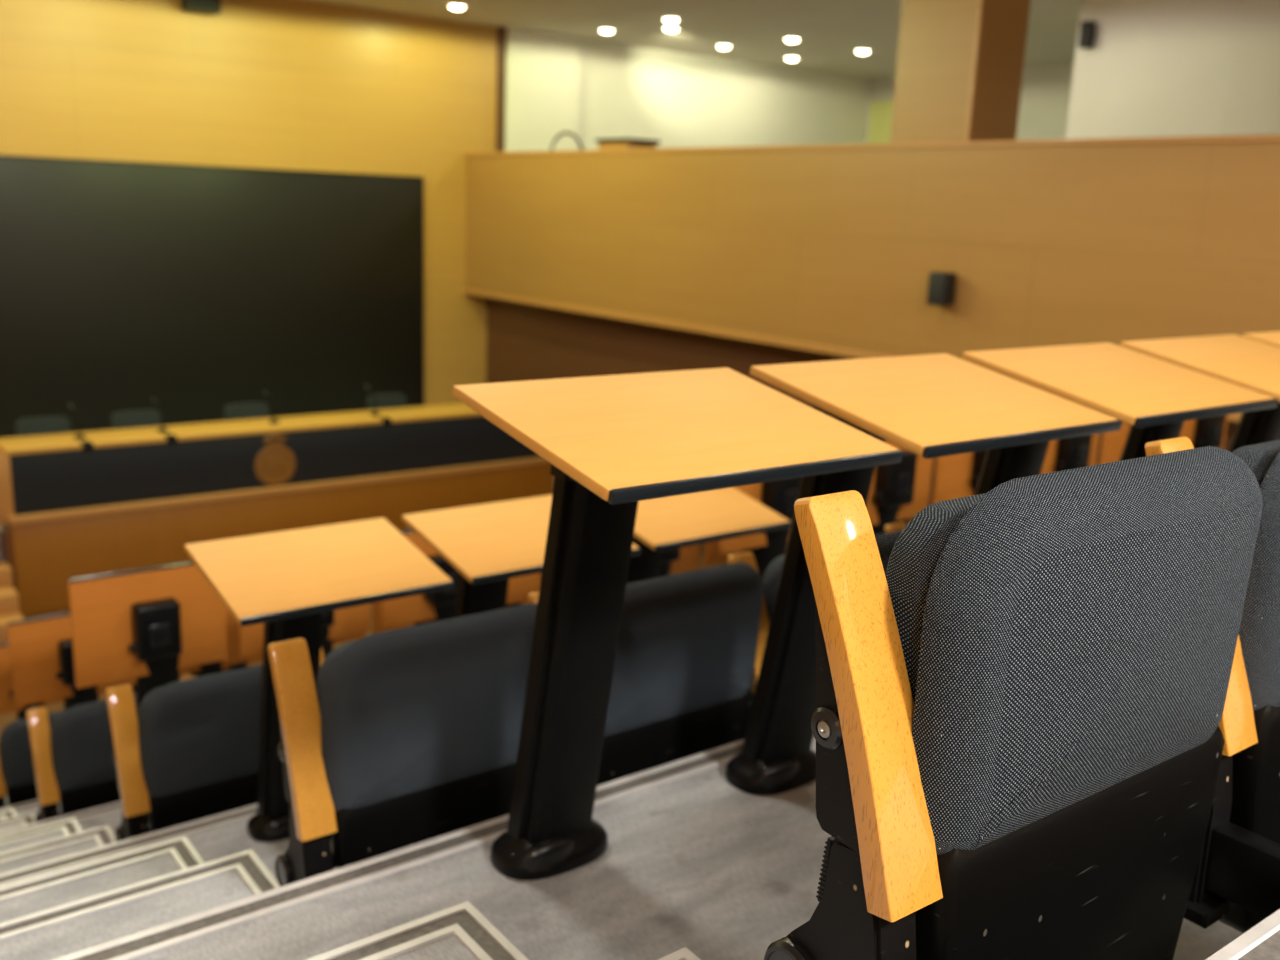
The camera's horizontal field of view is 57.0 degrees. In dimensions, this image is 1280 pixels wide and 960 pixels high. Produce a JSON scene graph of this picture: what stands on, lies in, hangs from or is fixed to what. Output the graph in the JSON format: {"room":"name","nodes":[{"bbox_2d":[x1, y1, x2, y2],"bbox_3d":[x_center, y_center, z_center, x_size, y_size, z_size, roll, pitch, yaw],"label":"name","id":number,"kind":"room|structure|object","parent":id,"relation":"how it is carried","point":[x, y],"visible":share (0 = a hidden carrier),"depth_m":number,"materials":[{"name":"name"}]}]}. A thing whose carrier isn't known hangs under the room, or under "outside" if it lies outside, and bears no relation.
{"room":"lecture hall","nodes":[
{"label":"lecture hall","id":0,"kind":"room"},
{"bbox_2d":[0,476,554,561],"bbox_3d":[-4.081,0.193,12.914,6.135,0.574,2.390,-8,16,-37],"label":"floor","id":1,"kind":"structure","parent":0,"point":[554,476],"depth_m":10.31,"materials":[{"name":"grey carpet"}]},
{"bbox_2d":[15,416,69,436],"bbox_3d":[-5.394,-0.114,10.826,0.562,0.865,0.573,-8,16,-37],"label":"office chair","id":2,"kind":"object","parent":1,"relation":"on","point":[34,426],"visible":0.12,"depth_m":10.88,"materials":[{"name":"grey fabric"}]},
{"bbox_2d":[111,410,160,429],"bbox_3d":[-4.740,-0.201,11.314,0.562,0.865,0.573,-8,16,-37],"label":"office chair","id":3,"kind":"object","parent":1,"relation":"on","point":[138,418],"visible":0.1,"depth_m":11.37,"materials":[{"name":"grey fabric"}]},
{"bbox_2d":[224,403,268,420],"bbox_3d":[-3.888,-0.315,11.951,0.562,0.865,0.573,-8,16,-37],"label":"office chair","id":4,"kind":"object","parent":1,"relation":"on","point":[242,411],"visible":0.12,"depth_m":12.01,"materials":[{"name":"grey fabric"}]},
{"bbox_2d":[367,393,405,409],"bbox_3d":[-2.662,-0.479,12.868,0.562,0.865,0.573,-8,16,-37],"label":"office chair","id":5,"kind":"object","parent":1,"relation":"on","point":[390,400],"visible":0.12,"depth_m":12.89,"materials":[{"name":"grey fabric"}]},
{"bbox_2d":[0,0,869,405],"bbox_3d":[-3.186,-2.772,14.576,17.100,5.664,0.300,-8,16,-37],"label":"wall","id":6,"kind":"structure","parent":0,"point":[302,85],"depth_m":13.80,"materials":[{"name":"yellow wood"}]},
{"bbox_2d":[180,0,220,14],"bbox_3d":[-4.651,-5.080,12.462,0.360,0.250,0.256,-8,16,-37],"label":"wall speaker","id":7,"kind":"object","parent":6,"relation":"attached to","point":[212,7],"visible":1,"depth_m":12.39,"materials":[{"name":"black plastic"}]},
{"bbox_2d":[188,0,219,11],"bbox_3d":[-4.576,-5.054,12.366,0.336,0.226,0.008,-8,16,-37],"label":"grille","id":8,"kind":"object","parent":7,"relation":"attached to","point":[198,5],"depth_m":12.39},
{"bbox_2d":[0,155,423,437],"bbox_3d":[-4.778,-2.022,13.291,5.135,2.942,0.064,-8,16,-37],"label":"blackboard","id":9,"kind":"object","parent":6,"relation":"attached to","point":[198,291],"visible":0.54,"depth_m":13.16,"materials":[{"name":"black"}]},
{"bbox_2d":[496,27,505,151],"bbox_3d":[-1.758,-4.912,14.917,0.115,1.540,0.030,-8,16,-37],"label":"trim","id":10,"kind":"structure","parent":6,"relation":"attached to","point":[501,31],"depth_m":14.89,"materials":[{"name":"brown wood"}]},
{"bbox_2d":[505,27,580,151],"bbox_3d":[-1.286,-4.457,15.361,1.080,2.590,0.100,-8,16,-37],"label":"wall","id":11,"kind":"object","parent":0,"point":[542,75],"visible":0.64,"depth_m":15.16,"materials":[{"name":"white paint"}]},
{"bbox_2d":[0,554,1241,959],"bbox_3d":[-0.865,0.620,6.198,9.900,3.029,17.200,-8,16,-37],"label":"floor","id":12,"kind":"structure","parent":0,"point":[702,864],"depth_m":1.81,"materials":[{"name":"grey carpet"}]},
{"bbox_2d":[0,808,16,820],"bbox_3d":[-3.253,1.583,3.489,2.666,0.173,0.820,-8,16,-37],"label":"step","id":13,"kind":"structure","parent":12,"relation":"on","point":[8,813],"depth_m":4.53,"materials":[{"name":"grey carpet"}]},
{"bbox_2d":[0,813,34,831],"bbox_3d":[-3.120,1.460,3.294,2.672,0.173,0.410,-8,16,-37],"label":"step","id":14,"kind":"structure","parent":13,"relation":"on","point":[19,821],"depth_m":4.16,"materials":[{"name":"grey carpet"}]},
{"bbox_2d":[0,562,23,643],"bbox_3d":[-5.399,1.019,9.337,0.830,0.480,0.650,-8,16,-37],"label":"steps","id":15,"kind":"structure","parent":12,"relation":"on","point":[9,599],"depth_m":9.47,"materials":[{"name":"brown wood"}]},
{"bbox_2d":[0,800,38,811],"bbox_3d":[-0.982,1.162,6.115,9.500,0.027,0.053,-8,16,-37],"label":"trim","id":16,"kind":"structure","parent":12,"relation":"attached to","point":[32,804],"depth_m":4.92,"materials":[{"name":"beige metal"}]},
{"bbox_2d":[0,710,63,808],"bbox_3d":[-2.535,1.278,5.105,0.506,0.565,0.224,-8,16,-37],"label":"seat","id":17,"kind":"object","parent":12,"relation":"on","point":[17,771],"visible":0.35,"depth_m":4.98,"materials":[{"name":"black fabric"}]},
{"bbox_2d":[0,644,63,719],"bbox_3d":[-3.022,1.201,5.813,0.455,0.894,0.278,-8,16,-37],"label":"writing desk","id":18,"kind":"object","parent":12,"relation":"on","point":[6,688],"visible":0.05,"depth_m":5.67,"materials":[{"name":"orange wood"}]},
{"bbox_2d":[0,818,81,852],"bbox_3d":[-2.525,1.330,2.470,2.666,0.173,0.820,-8,16,-37],"label":"step","id":19,"kind":"structure","parent":12,"relation":"on","point":[52,831],"depth_m":3.46,"materials":[{"name":"grey carpet"}]},
{"bbox_2d":[0,825,115,873],"bbox_3d":[-2.393,1.207,2.276,2.672,0.173,0.410,-8,16,-37],"label":"step","id":20,"kind":"structure","parent":19,"relation":"on","point":[19,858],"depth_m":3.09,"materials":[{"name":"grey carpet"}]},
{"bbox_2d":[0,801,121,836],"bbox_3d":[-0.255,0.909,5.097,9.500,0.027,0.053,-8,16,-37],"label":"trim","id":21,"kind":"structure","parent":12,"relation":"attached to","point":[117,806],"depth_m":3.89,"materials":[{"name":"beige metal"}]},
{"bbox_2d":[7,613,135,709],"bbox_3d":[-2.294,0.948,4.794,0.455,0.894,0.278,-8,16,-37],"label":"writing desk","id":22,"kind":"object","parent":12,"relation":"on","point":[41,649],"visible":0.34,"depth_m":4.61,"materials":[{"name":"orange wood"}]},
{"bbox_2d":[26,694,136,822],"bbox_3d":[-1.808,1.025,4.086,0.506,0.565,0.224,-8,16,-37],"label":"seat","id":23,"kind":"object","parent":12,"relation":"on","point":[73,763],"visible":0.49,"depth_m":3.96,"materials":[{"name":"grey fabric"}]},
{"bbox_2d":[51,708,69,803],"bbox_3d":[-1.804,0.937,4.109,0.426,0.344,0.091,-8,16,-37],"label":"cushion","id":24,"kind":"object","parent":23,"relation":"on","point":[60,730],"depth_m":3.94,"materials":[{"name":"fabric"}]},
{"bbox_2d":[50,694,136,791],"bbox_3d":[-1.776,0.900,4.066,0.454,0.309,0.060,-8,16,-37],"label":"seat cushion","id":25,"kind":"object","parent":23,"relation":"on","point":[81,740],"depth_m":3.97,"materials":[{"name":"fabric"}]},
{"bbox_2d":[0,836,203,922],"bbox_3d":[-1.798,1.077,1.452,2.666,0.173,0.820,-8,16,-37],"label":"step","id":26,"kind":"structure","parent":12,"relation":"on","point":[38,894],"depth_m":2.38,"materials":[{"name":"grey carpet"}]},
{"bbox_2d":[0,849,279,959],"bbox_3d":[-1.665,0.954,1.257,2.672,0.173,0.410,-8,16,-37],"label":"step","id":27,"kind":"structure","parent":26,"relation":"on","point":[66,929],"depth_m":2.00,"materials":[{"name":"grey carpet"}]},
{"bbox_2d":[0,804,257,886],"bbox_3d":[0.473,0.656,4.078,9.500,0.027,0.053,-8,16,-37],"label":"trim","id":28,"kind":"structure","parent":12,"relation":"attached to","point":[37,870],"depth_m":2.80,"materials":[{"name":"beige metal"}]},
{"bbox_2d":[68,561,226,823],"bbox_3d":[-1.567,0.695,3.776,0.455,0.894,0.278,-8,16,-37],"label":"writing desk","id":29,"kind":"object","parent":12,"relation":"on","point":[149,624],"visible":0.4,"depth_m":3.62,"materials":[{"name":"orange wood"}]},
{"bbox_2d":[105,664,262,841],"bbox_3d":[-1.081,0.772,3.068,0.506,0.565,0.224,-8,16,-37],"label":"seat","id":30,"kind":"object","parent":12,"relation":"on","point":[191,753],"visible":0.59,"depth_m":2.96,"materials":[{"name":"grey fabric"}]},
{"bbox_2d":[138,686,162,815],"bbox_3d":[-1.076,0.683,3.090,0.426,0.344,0.091,-8,16,-37],"label":"cushion","id":31,"kind":"object","parent":30,"relation":"on","point":[150,715],"depth_m":2.92,"materials":[{"name":"fabric"}]},
{"bbox_2d":[138,664,262,798],"bbox_3d":[-1.049,0.647,3.047,0.454,0.309,0.060,-8,16,-37],"label":"seat cushion","id":32,"kind":"object","parent":30,"relation":"on","point":[199,737],"depth_m":2.98,"materials":[{"name":"fabric"}]},
{"bbox_2d":[180,606,256,676],"bbox_3d":[-1.896,0.895,5.092,0.455,0.894,0.278,-8,16,-37],"label":"writing desk","id":33,"kind":"object","parent":12,"relation":"on","point":[232,626],"visible":0.02,"depth_m":5.06,"materials":[{"name":"orange wood"}]},
{"bbox_2d":[190,653,262,675],"bbox_3d":[-2.225,1.095,6.408,0.455,0.894,0.278,-8,16,-37],"label":"writing desk","id":34,"kind":"object","parent":12,"relation":"on","point":[259,655],"visible":0.02,"depth_m":6.36,"materials":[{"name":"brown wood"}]},
{"bbox_2d":[0,403,553,616],"bbox_3d":[-3.345,0.127,11.456,5.585,1.419,0.700,-8,16,-37],"label":"desk","id":35,"kind":"object","parent":12,"relation":"on","point":[116,500],"visible":0.88,"depth_m":10.74,"materials":[{"name":"brown wood"}]},
{"bbox_2d":[68,403,85,439],"bbox_3d":[-4.854,-0.510,10.169,0.106,0.294,0.176,-8,16,-37],"label":"microphone","id":36,"kind":"object","parent":35,"relation":"on","point":[79,436],"visible":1,"depth_m":10.15,"materials":[{"name":"black plastic"}]},
{"bbox_2d":[151,398,168,432],"bbox_3d":[-4.305,-0.583,10.579,0.106,0.294,0.176,-8,16,-37],"label":"microphone","id":37,"kind":"object","parent":35,"relation":"on","point":[160,430],"visible":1,"depth_m":10.56,"materials":[{"name":"black plastic"}]},
{"bbox_2d":[263,391,279,423],"bbox_3d":[-3.493,-0.692,11.187,0.106,0.294,0.176,-8,16,-37],"label":"microphone","id":38,"kind":"object","parent":35,"relation":"on","point":[273,421],"visible":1,"depth_m":11.16,"materials":[{"name":"black plastic"}]},
{"bbox_2d":[365,385,379,415],"bbox_3d":[-2.672,-0.801,11.800,0.106,0.294,0.176,-8,16,-37],"label":"microphone","id":39,"kind":"object","parent":35,"relation":"on","point":[375,413],"visible":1,"depth_m":11.78,"materials":[{"name":"black plastic"}]},
{"bbox_2d":[239,604,370,659],"bbox_3d":[-1.168,0.642,4.074,0.455,0.894,0.278,-8,16,-37],"label":"writing desk","id":40,"kind":"object","parent":12,"relation":"on","point":[354,620],"visible":0.08,"depth_m":4.04,"materials":[{"name":"orange wood"}]},
{"bbox_2d":[184,518,453,841],"bbox_3d":[-0.756,0.515,2.660,0.455,0.803,0.558,-8,16,-37],"label":"writing desk","id":41,"kind":"object","parent":12,"relation":"on","point":[284,581],"visible":0.73,"depth_m":2.51,"materials":[{"name":"orange wood"}]},
{"bbox_2d":[329,633,363,653],"bbox_3d":[-1.498,0.842,5.390,0.455,0.894,0.278,-8,16,-37],"label":"writing desk","id":42,"kind":"object","parent":12,"relation":"on","point":[361,635],"visible":0.02,"depth_m":5.39,"materials":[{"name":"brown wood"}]},
{"bbox_2d":[372,602,422,633],"bbox_3d":[-1.099,0.788,5.687,0.455,0.894,0.278,-8,16,-37],"label":"writing desk","id":43,"kind":"object","parent":12,"relation":"on","point":[376,607],"visible":0.02,"depth_m":5.48,"materials":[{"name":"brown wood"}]},
{"bbox_2d":[53,739,743,959],"bbox_3d":[1.200,0.403,3.060,9.500,0.027,0.053,-8,16,-37],"label":"trim","id":44,"kind":"structure","parent":12,"relation":"attached to","point":[160,937],"depth_m":1.82,"materials":[{"name":"beige metal"}]},
{"bbox_2d":[267,603,537,886],"bbox_3d":[-0.353,0.519,2.049,0.506,0.565,0.224,-8,16,-37],"label":"seat","id":45,"kind":"object","parent":12,"relation":"on","point":[408,736],"visible":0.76,"depth_m":1.96,"materials":[{"name":"grey fabric"}]},
{"bbox_2d":[316,640,356,837],"bbox_3d":[-0.349,0.430,2.072,0.426,0.344,0.091,-8,16,-37],"label":"cushion","id":46,"kind":"object","parent":45,"relation":"on","point":[336,687],"depth_m":1.91,"materials":[{"name":"fabric"}]},
{"bbox_2d":[320,603,537,811],"bbox_3d":[-0.322,0.394,2.029,0.454,0.309,0.060,-8,16,-37],"label":"seat cushion","id":47,"kind":"object","parent":45,"relation":"on","point":[427,717],"depth_m":1.97,"materials":[{"name":"fabric"}]},
{"bbox_2d":[306,901,527,959],"bbox_3d":[-1.033,0.836,0.385,2.666,0.173,0.820,-8,16,-37],"label":"step","id":48,"kind":"structure","parent":12,"relation":"on","point":[460,931],"depth_m":1.39,"materials":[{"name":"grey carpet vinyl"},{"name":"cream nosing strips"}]},
{"bbox_2d":[658,947,700,959],"bbox_3d":[-0.900,0.714,0.191,2.672,0.173,0.410,-8,16,-37],"label":"step","id":49,"kind":"structure","parent":48,"relation":"on","point":[684,953],"depth_m":1.11,"materials":[{"name":"grey carpet"}]},
{"bbox_2d":[381,530,459,628],"bbox_3d":[-0.770,0.589,4.371,0.455,0.894,0.278,-8,16,-37],"label":"writing desk","id":50,"kind":"object","parent":12,"relation":"on","point":[439,605],"visible":0.24,"depth_m":4.21,"materials":[{"name":"wood"}]},
{"bbox_2d":[402,495,640,617],"bbox_3d":[-0.358,0.462,2.957,0.455,0.803,0.558,-8,16,-37],"label":"writing desk","id":51,"kind":"object","parent":12,"relation":"on","point":[489,544],"visible":0.34,"depth_m":2.77,"materials":[{"name":"orange wood"}]},
{"bbox_2d":[507,573,541,604],"bbox_3d":[-0.372,0.535,4.669,0.455,0.894,0.278,-8,16,-37],"label":"writing desk","id":52,"kind":"object","parent":12,"relation":"on","point":[519,588],"visible":0.02,"depth_m":4.50,"materials":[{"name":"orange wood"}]},
{"bbox_2d":[528,562,762,785],"bbox_3d":[0.045,0.466,2.347,0.506,0.565,0.224,-8,16,-37],"label":"seat","id":53,"kind":"object","parent":12,"relation":"on","point":[684,667],"visible":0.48,"depth_m":2.31,"materials":[{"name":"grey fabric"}]},
{"bbox_2d":[604,562,762,736],"bbox_3d":[0.077,0.340,2.326,0.454,0.309,0.060,-8,16,-37],"label":"seat cushion","id":54,"kind":"object","parent":53,"relation":"on","point":[685,659],"depth_m":2.31,"materials":[{"name":"fabric"}]},
{"bbox_2d":[452,367,902,880],"bbox_3d":[-0.029,0.262,1.641,0.455,0.803,0.558,-8,16,-37],"label":"writing desk","id":55,"kind":"object","parent":12,"relation":"on","point":[611,444],"visible":1,"depth_m":1.62,"materials":[{"name":"orange wood"}]},
{"bbox_2d":[659,544,698,576],"bbox_3d":[0.026,0.482,4.966,0.455,0.894,0.278,-8,16,-37],"label":"writing desk","id":56,"kind":"object","parent":12,"relation":"on","point":[687,557],"visible":0.12,"depth_m":4.95,"materials":[{"name":"wood"}]},
{"bbox_2d":[627,487,791,582],"bbox_3d":[0.040,0.408,3.255,0.455,0.803,0.558,-8,16,-37],"label":"writing desk","id":57,"kind":"object","parent":12,"relation":"on","point":[671,522],"visible":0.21,"depth_m":3.06,"materials":[{"name":"orange wood"}]},
{"bbox_2d":[705,542,746,564],"bbox_3d":[0.425,0.429,5.264,0.455,0.894,0.278,-8,16,-37],"label":"writing desk","id":58,"kind":"object","parent":12,"relation":"on","point":[710,559],"visible":0.02,"depth_m":5.08,"materials":[{"name":"wood"}]},
{"bbox_2d":[711,477,801,579],"bbox_3d":[0.356,0.282,3.650,0.455,0.894,0.278,-8,16,-37],"label":"writing desk","id":59,"kind":"object","parent":12,"relation":"on","point":[780,496],"visible":0.15,"depth_m":3.49,"materials":[{"name":"orange wood"}]},
{"bbox_2d":[728,530,901,692],"bbox_3d":[0.443,0.413,2.645,0.506,0.565,0.224,-8,16,-37],"label":"seat","id":60,"kind":"object","parent":12,"relation":"on","point":[885,541],"visible":0.11,"depth_m":2.53,"materials":[{"name":"black paint"}]},
{"bbox_2d":[762,555,784,621],"bbox_3d":[0.448,0.324,2.667,0.426,0.344,0.091,-8,16,-37],"label":"cushion","id":61,"kind":"object","parent":60,"relation":"on","point":[771,578],"depth_m":2.53,"materials":[{"name":"fabric"}]},
{"bbox_2d":[771,530,901,615],"bbox_3d":[0.475,0.287,2.624,0.454,0.309,0.060,-8,16,-37],"label":"seat cushion","id":62,"kind":"object","parent":60,"relation":"on","point":[885,541],"depth_m":2.63,"materials":[{"name":"fabric"}]},
{"bbox_2d":[885,522,906,532],"bbox_3d":[0.842,0.360,2.942,0.506,0.565,0.224,-8,16,-37],"label":"seat","id":63,"kind":"object","parent":12,"relation":"on","point":[896,526],"visible":0.02,"depth_m":2.82,"materials":[{"name":"black paint"}]},
{"bbox_2d":[866,440,931,534],"bbox_3d":[0.754,0.229,3.948,0.455,0.894,0.278,-8,16,-37],"label":"writing desk","id":64,"kind":"object","parent":12,"relation":"on","point":[898,491],"visible":0.21,"depth_m":3.82,"materials":[{"name":"wood"}]},
{"bbox_2d":[896,458,932,523],"bbox_3d":[1.221,0.323,5.859,0.455,0.894,0.278,-8,16,-37],"label":"writing desk","id":65,"kind":"object","parent":12,"relation":"on","point":[908,520],"visible":0.02,"depth_m":5.84,"materials":[{"name":"wood"}]},
{"bbox_2d":[725,353,1122,794],"bbox_3d":[0.369,0.208,1.939,0.455,0.803,0.558,-8,16,-37],"label":"writing desk","id":66,"kind":"object","parent":12,"relation":"on","point":[942,404],"visible":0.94,"depth_m":1.86,"materials":[{"name":"brown wood"}]},
{"bbox_2d":[934,450,986,502],"bbox_3d":[1.152,0.176,4.246,0.455,0.894,0.278,-8,16,-37],"label":"writing desk","id":67,"kind":"object","parent":12,"relation":"on","point":[958,475],"visible":0.08,"depth_m":4.07,"materials":[{"name":"wood"}]},
{"bbox_2d":[764,446,1261,959],"bbox_3d":[0.393,0.273,1.007,0.506,0.565,0.286,-8,16,-37],"label":"seat","id":68,"kind":"object","parent":12,"relation":"on","point":[1017,733],"visible":1,"depth_m":0.93,"materials":[{"name":"grey fabric"}]},
{"bbox_2d":[885,493,985,702],"bbox_3d":[0.379,0.177,1.054,0.426,0.344,0.091,-8,16,-37],"label":"cushion","id":69,"kind":"object","parent":68,"relation":"on","point":[939,556],"depth_m":0.88,"materials":[{"name":"fabric"}]},
{"bbox_2d":[912,446,1261,854],"bbox_3d":[0.406,0.141,1.010,0.454,0.309,0.060,-8,16,-37],"label":"seat cushion","id":70,"kind":"object","parent":68,"relation":"on","point":[1077,629],"depth_m":0.94,"materials":[{"name":"fabric"}]},
{"bbox_2d":[1041,433,1099,473],"bbox_3d":[1.550,0.123,4.543,0.455,0.894,0.278,-8,16,-37],"label":"writing desk","id":71,"kind":"object","parent":12,"relation":"on","point":[1080,451],"visible":0.21,"depth_m":4.38,"materials":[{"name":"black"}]},
{"bbox_2d":[1100,422,1130,463],"bbox_3d":[1.948,0.070,4.841,0.455,0.894,0.278,-8,16,-37],"label":"writing desk","id":72,"kind":"object","parent":12,"relation":"on","point":[1113,442],"visible":0.02,"depth_m":4.64,"materials":[{"name":"wood"}]},
{"bbox_2d":[961,342,1278,494],"bbox_3d":[0.768,0.155,2.237,0.455,0.803,0.558,-8,16,-37],"label":"writing desk","id":73,"kind":"object","parent":12,"relation":"on","point":[1131,387],"visible":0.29,"depth_m":2.05,"materials":[{"name":"brown wood"}]},
{"bbox_2d":[1119,334,1279,460],"bbox_3d":[1.166,0.102,2.534,0.455,0.803,0.558,-8,16,-37],"label":"writing desk","id":74,"kind":"object","parent":12,"relation":"on","point":[1247,363],"visible":0.17,"depth_m":2.38,"materials":[{"name":"brown wood"}]},
{"bbox_2d":[1179,414,1228,448],"bbox_3d":[2.347,0.016,5.139,0.455,0.894,0.278,-8,16,-37],"label":"writing desk","id":75,"kind":"object","parent":12,"relation":"on","point":[1210,431],"visible":0.21,"depth_m":4.97,"materials":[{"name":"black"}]},
{"bbox_2d":[1145,437,1279,932],"bbox_3d":[0.791,0.219,1.304,0.506,0.565,0.286,-8,16,-37],"label":"seat","id":76,"kind":"object","parent":12,"relation":"on","point":[1236,882],"visible":0.31,"depth_m":1.20,"materials":[{"name":"black paint"}]},
{"bbox_2d":[1232,440,1279,486],"bbox_3d":[0.777,0.124,1.351,0.426,0.344,0.091,-8,16,-37],"label":"cushion","id":77,"kind":"object","parent":76,"relation":"on","point":[1263,459],"depth_m":1.22,"materials":[{"name":"fabric"}]},
{"bbox_2d":[1239,452,1279,710],"bbox_3d":[0.804,0.087,1.308,0.454,0.309,0.060,-8,16,-37],"label":"seat cushion","id":78,"kind":"object","parent":76,"relation":"on","point":[1259,631],"depth_m":1.19,"materials":[{"name":"fabric"}]},
{"bbox_2d":[1204,908,1279,959],"bbox_3d":[1.966,0.162,1.994,9.500,0.027,0.053,-8,16,-37],"label":"trim","id":79,"kind":"structure","parent":12,"relation":"attached to","point":[1261,941],"depth_m":0.88,"materials":[{"name":"beige metal"}]},
{"bbox_2d":[1228,331,1279,451],"bbox_3d":[1.564,0.049,2.832,0.455,0.803,0.558,-8,16,-37],"label":"writing desk","id":80,"kind":"object","parent":12,"relation":"on","point":[1257,426],"visible":0.02,"depth_m":2.85,"materials":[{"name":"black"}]},
{"bbox_2d":[310,0,1080,78],"bbox_3d":[2.077,-3.849,7.259,17.200,0.150,17.500,-8,16,-37],"label":"ceiling","id":81,"kind":"structure","parent":0,"point":[830,32],"depth_m":13.84,"materials":[{"name":"paint"}]},
{"bbox_2d":[447,3,466,9],"bbox_3d":[-2.047,-5.288,13.184,0.220,0.047,0.220,-8,16,-37],"label":"ceiling lamp","id":82,"kind":"object","parent":81,"relation":"attached to","point":[456,6],"visible":1,"depth_m":13.12,"materials":[{"name":"white"}]},
{"bbox_2d":[449,5,464,9],"bbox_3d":[-2.047,-5.287,13.184,0.168,0.044,0.168,-8,16,-37],"label":"diffuser","id":83,"kind":"object","parent":82,"relation":"attached to","point":[457,7],"depth_m":13.13,"materials":[{"name":"white plastic"}]},
{"bbox_2d":[662,26,679,30],"bbox_3d":[0.371,-5.419,14.163,0.220,0.047,0.220,-8,16,-37],"label":"ceiling lamp","id":84,"kind":"object","parent":81,"relation":"attached to","point":[667,28],"visible":1,"depth_m":14.10,"materials":[{"name":"white"}]},
{"bbox_2d":[662,16,680,22],"bbox_3d":[0.355,-5.264,13.492,0.220,0.047,0.220,-8,16,-37],"label":"ceiling lamp","id":85,"kind":"object","parent":81,"relation":"attached to","point":[669,19],"visible":1,"depth_m":13.43,"materials":[{"name":"white"}]},
{"bbox_2d":[465,141,1279,358],"bbox_3d":[2.962,-1.552,8.492,0.130,1.650,17.000,-8,16,-37],"label":"wall","id":86,"kind":"structure","parent":0,"point":[1048,245],"depth_m":9.47,"materials":[{"name":"brown wood"}]},
{"bbox_2d":[463,289,1241,421],"bbox_3d":[2.991,-0.728,8.732,0.355,0.060,17.000,-8,16,-37],"label":"trim","id":87,"kind":"structure","parent":86,"relation":"attached to","point":[708,330],"depth_m":11.53,"materials":[{"name":"brown wood"}]},
{"bbox_2d":[465,134,1279,155],"bbox_3d":[2.997,-2.375,8.303,0.165,0.040,17.000,-8,16,-37],"label":"trim","id":88,"kind":"structure","parent":86,"relation":"on","point":[1271,137],"depth_m":9.04,"materials":[{"name":"brown wood"}]},
{"bbox_2d":[927,272,955,305],"bbox_3d":[2.334,-1.476,9.097,0.166,0.250,0.170,-8,16,-37],"label":"wall speaker","id":89,"kind":"object","parent":86,"relation":"attached to","point":[941,285],"visible":1,"depth_m":9.03,"materials":[{"name":"black plastic"}]},
{"bbox_2d":[927,273,944,303],"bbox_3d":[2.272,-1.468,9.050,0.008,0.226,0.146,-8,16,-37],"label":"grille","id":90,"kind":"object","parent":89,"relation":"attached to","point":[936,283],"depth_m":9.04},
{"bbox_2d":[486,297,1279,563],"bbox_3d":[3.145,0.415,9.153,0.150,2.404,17.000,-8,16,-37],"label":"wall","id":91,"kind":"structure","parent":0,"point":[526,342],"depth_m":13.44,"materials":[{"name":"brown wood"}]},
{"bbox_2d":[890,0,1030,142],"bbox_3d":[2.500,-3.387,9.169,0.590,1.580,0.762,-8,16,-37],"label":"pillar","id":92,"kind":"structure","parent":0,"point":[937,37],"depth_m":8.99,"materials":[{"name":"brown wood"}]},
{"bbox_2d":[965,0,984,140],"bbox_3d":[2.499,-3.299,8.703,0.035,1.540,0.035,-8,16,-37],"label":"trim","id":93,"kind":"structure","parent":92,"relation":"attached to","point":[980,11],"depth_m":8.75,"materials":[{"name":"brown wood"}]},
{"bbox_2d":[865,64,1073,143],"bbox_3d":[5.612,-4.170,16.750,0.200,3.240,6.400,-8,16,-37],"label":"wall","id":94,"kind":"structure","parent":0,"point":[1045,90],"depth_m":16.43,"materials":[{"name":"grey paint"}]},
{"bbox_2d":[867,100,893,143],"bbox_3d":[3.848,-4.864,18.753,0.099,2.250,0.720,-8,16,-37],"label":"door","id":95,"kind":"structure","parent":94,"relation":"in","point":[880,119],"depth_m":18.66,"materials":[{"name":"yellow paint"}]},
{"bbox_2d":[1065,0,1279,138],"bbox_3d":[7.445,-2.310,7.618,0.150,2.590,10.550,-8,16,-37],"label":"wall","id":96,"kind":"structure","parent":0,"point":[1153,68],"depth_m":10.84,"materials":[{"name":"grey paint"}]},
{"bbox_2d":[1078,20,1095,48],"bbox_3d":[4.281,-4.254,11.263,0.136,0.240,0.110,-8,16,-37],"label":"wall speaker","id":97,"kind":"object","parent":96,"relation":"attached to","point":[1087,35],"visible":1,"depth_m":11.22,"materials":[{"name":"black plastic"}]},
{"bbox_2d":[1079,22,1089,45],"bbox_3d":[4.230,-4.247,11.225,0.008,0.216,0.086,-8,16,-37],"label":"grille","id":98,"kind":"object","parent":97,"relation":"attached to","point":[1084,37],"depth_m":11.21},
{"bbox_2d":[1217,22,1279,135],"bbox_3d":[5.456,-2.743,10.001,0.089,2.200,1.200,-8,16,-37],"label":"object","id":99,"kind":"structure","parent":96,"relation":"attached to","point":[1251,95],"depth_m":10.13,"materials":[{"name":"grey paint"}]},
{"bbox_3d":[5.877,-1.438,10.803,7.240,0.670,17.000,-8,16,-37],"label":"floor","id":100,"kind":"structure","parent":0,"visible":0},
{"bbox_2d":[550,131,582,150],"bbox_3d":[-0.913,-3.617,14.577,0.494,1.338,0.036,-8,16,-37],"label":"rail","id":101,"kind":"object","parent":100,"relation":"on","point":[566,132],"visible":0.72,"depth_m":14.41,"materials":[{"name":"black"}]},
{"bbox_2d":[595,138,660,149],"bbox_3d":[-0.174,-3.474,14.285,0.500,1.250,0.660,-8,16,-37],"label":"lectern","id":102,"kind":"object","parent":100,"relation":"on","point":[611,143],"visible":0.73,"depth_m":13.94,"materials":[{"name":"brown wood"}]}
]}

